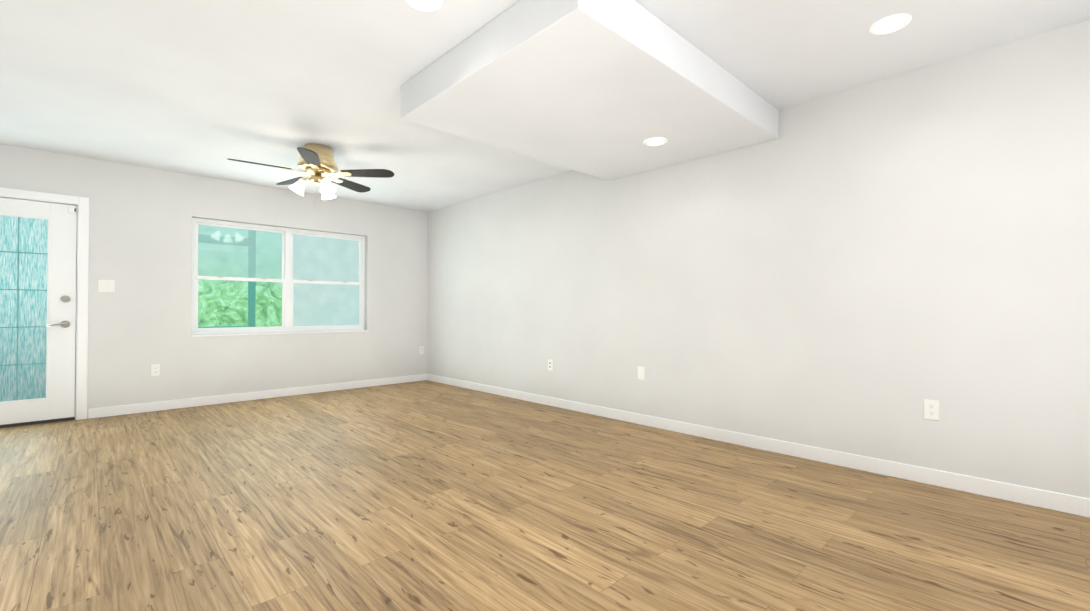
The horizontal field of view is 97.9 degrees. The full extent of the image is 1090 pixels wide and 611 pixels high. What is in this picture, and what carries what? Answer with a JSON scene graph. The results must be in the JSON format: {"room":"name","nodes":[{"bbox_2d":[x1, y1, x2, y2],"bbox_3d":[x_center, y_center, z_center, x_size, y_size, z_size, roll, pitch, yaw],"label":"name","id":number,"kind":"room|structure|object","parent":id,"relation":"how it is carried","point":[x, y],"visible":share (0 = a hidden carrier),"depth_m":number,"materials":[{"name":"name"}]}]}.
{"room":"empty living room","nodes":[
{"label":"empty living room","id":0,"kind":"room"},
{"bbox_2d":[0,144,427,418],"bbox_3d":[-3.547,-0.155,5.240,4.950,2.440,0.150,1,-1,-44],"label":"wall","id":1,"kind":"structure","parent":0,"point":[140,250],"depth_m":4.97,"materials":[{"name":"white paint"}]},
{"bbox_2d":[0,197,76,427],"bbox_3d":[-4.665,0.060,4.064,0.926,1.977,0.102,1,-1,-44],"label":"door","id":2,"kind":"structure","parent":1,"relation":"in","point":[38,249],"depth_m":4.23,"materials":[{"name":"white paint"}]},
{"bbox_2d":[0,187,88,419],"bbox_3d":[-4.707,0.021,4.115,1.080,2.065,0.167,1,-1,-44],"label":"door frame","id":3,"kind":"structure","parent":1,"relation":"attached to","point":[83,280],"depth_m":4.39,"materials":[{"name":"white wood"}]},
{"bbox_2d":[98,280,114,291],"bbox_3d":[-4.176,-0.186,4.524,0.116,0.116,0.014,1,-1,-44],"label":"switch plate","id":4,"kind":"object","parent":1,"relation":"attached to","point":[106,285],"visible":1,"depth_m":4.52,"materials":[{"name":"white plastic"}]},
{"bbox_2d":[151,364,159,375],"bbox_3d":[-3.914,0.650,4.770,0.070,0.115,0.009,1,-1,-44],"label":"electrical outlet","id":5,"kind":"object","parent":1,"relation":"attached to","point":[155,369],"visible":1,"depth_m":4.77,"materials":[{"name":"white plastic"}]},
{"bbox_2d":[88,374,427,418],"bbox_3d":[-2.995,1.023,5.645,3.515,0.092,0.013,1,-1,-44],"label":"baseboard","id":6,"kind":"structure","parent":1,"relation":"attached to","point":[219,399],"depth_m":5.26,"materials":[{"name":"white wood"}]},
{"bbox_2d":[191,218,364,334],"bbox_3d":[-3.100,-0.306,5.707,1.878,1.248,0.065,1,-1,-44],"label":"window","id":7,"kind":"structure","parent":1,"relation":"in","point":[319,276],"depth_m":5.69,"materials":[{"name":"glass"}]},
{"bbox_2d":[191,330,367,336],"bbox_3d":[-3.053,0.326,5.652,1.880,0.017,0.094,1,-1,-44],"label":"window sill","id":8,"kind":"structure","parent":1,"relation":"attached to","point":[276,333],"depth_m":5.54,"materials":[{"name":"white wood"}]},
{"bbox_2d":[419,346,423,353],"bbox_3d":[-1.773,0.644,6.821,0.070,0.115,0.009,1,-1,-44],"label":"electrical outlet","id":9,"kind":"object","parent":1,"relation":"attached to","point":[421,349],"visible":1,"depth_m":6.82,"materials":[{"name":"white plastic"}]},
{"bbox_2d":[0,380,1089,610],"bbox_3d":[-0.960,1.087,2.526,5.250,0.100,7.630,1,-1,-44],"label":"floor","id":10,"kind":"structure","parent":0,"point":[422,496],"depth_m":2.27,"materials":[{"name":"brown wood"}]},
{"bbox_2d":[0,0,1089,211],"bbox_3d":[-0.960,-1.453,2.552,5.250,0.100,7.630,1,-1,-44],"label":"ceiling","id":11,"kind":"structure","parent":0,"point":[207,88],"depth_m":2.78,"materials":[{"name":"white paint"}]},
{"bbox_2d":[227,144,393,207],"bbox_3d":[-2.034,-1.113,4.163,1.252,0.547,1.262,1,-1,-44],"label":"fan","id":12,"kind":"object","parent":11,"relation":"hanging from","point":[316,162],"visible":1,"depth_m":4.12,"materials":[{"name":"matte black painted blades"},{"name":"brushed brass"},{"name":"opal glass"}]},
{"bbox_2d":[405,0,442,11],"bbox_3d":[-0.558,-1.402,2.182,0.174,0.008,0.174,1,-1,-44],"label":"recessed light","id":13,"kind":"object","parent":11,"relation":"in","point":[427,5],"visible":1,"depth_m":2.21,"materials":[{"name":"white plastic"}]},
{"bbox_2d":[869,14,911,34],"bbox_3d":[1.724,-1.400,2.373,0.174,0.008,0.174,1,-1,-44],"label":"recessed light","id":14,"kind":"object","parent":11,"relation":"in","point":[890,24],"visible":1,"depth_m":2.37,"materials":[{"name":"white plastic"}]},
{"bbox_2d":[400,0,778,180],"bbox_3d":[0.373,-1.292,3.204,2.120,0.207,1.530,1,-1,-44],"label":"ceiling","id":15,"kind":"structure","parent":0,"point":[603,89],"depth_m":2.74,"materials":[{"name":"white paint"}]},
{"bbox_2d":[643,137,667,145],"bbox_3d":[0.799,-1.182,3.437,0.174,0.008,0.174,1,-1,-44],"label":"recessed light","id":16,"kind":"object","parent":15,"relation":"in","point":[656,141],"visible":1,"depth_m":3.42,"materials":[{"name":"white plastic"}]},
{"bbox_2d":[427,20,1089,498],"bbox_3d":[0.882,-0.165,4.302,0.150,2.440,7.630,1,-1,-44],"label":"wall","id":17,"kind":"structure","parent":0,"point":[867,270],"depth_m":3.09,"materials":[{"name":"white paint"}]},
{"bbox_2d":[548,359,552,370],"bbox_3d":[0.055,0.632,5.043,0.008,0.115,0.070,1,-1,-44],"label":"outlet","id":18,"kind":"object","parent":17,"relation":"attached to","point":[550,364],"visible":1,"depth_m":5.04,"materials":[{"name":"white plastic"}]},
{"bbox_2d":[638,366,643,379],"bbox_3d":[0.851,0.599,4.212,0.008,0.115,0.070,1,-1,-44],"label":"electrical outlet","id":19,"kind":"object","parent":17,"relation":"attached to","point":[641,373],"visible":1,"depth_m":4.21,"materials":[{"name":"white plastic"}]},
{"bbox_2d":[428,374,1089,517],"bbox_3d":[0.822,1.009,4.233,0.016,0.092,7.330,1,-1,-44],"label":"baseboard","id":20,"kind":"structure","parent":17,"relation":"attached to","point":[1062,502],"depth_m":3.10,"materials":[{"name":"white wood"}]},
{"bbox_2d":[924,399,938,420],"bbox_3d":[2.244,0.606,2.757,0.009,0.115,0.070,1,-1,-44],"label":"electrical outlet","id":21,"kind":"object","parent":17,"relation":"attached to","point":[931,409],"visible":1,"depth_m":2.75,"materials":[{"name":"white plastic"}]},
{"label":"outside","id":22,"kind":"structure","parent":0,"visible":0},
{"bbox_3d":[-9.663,1.234,13.023,32.000,0.060,19.568,1,-1,-44],"label":"ground","id":23,"kind":"structure","parent":22,"visible":0},
{"bbox_2d":[198,281,341,330],"bbox_3d":[-5.244,-0.161,5.675,6.600,2.580,2.814,1,-1,-44],"label":"porch","id":24,"kind":"object","parent":23,"relation":"on","point":[250,320],"depth_m":7.69,"materials":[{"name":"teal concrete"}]},
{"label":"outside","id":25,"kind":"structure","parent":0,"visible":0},
{"bbox_2d":[198,280,281,334],"bbox_3d":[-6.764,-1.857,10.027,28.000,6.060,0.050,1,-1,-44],"label":"foliage","id":26,"kind":"object","parent":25,"point":[227,319],"depth_m":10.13,"materials":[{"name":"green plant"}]}
]}

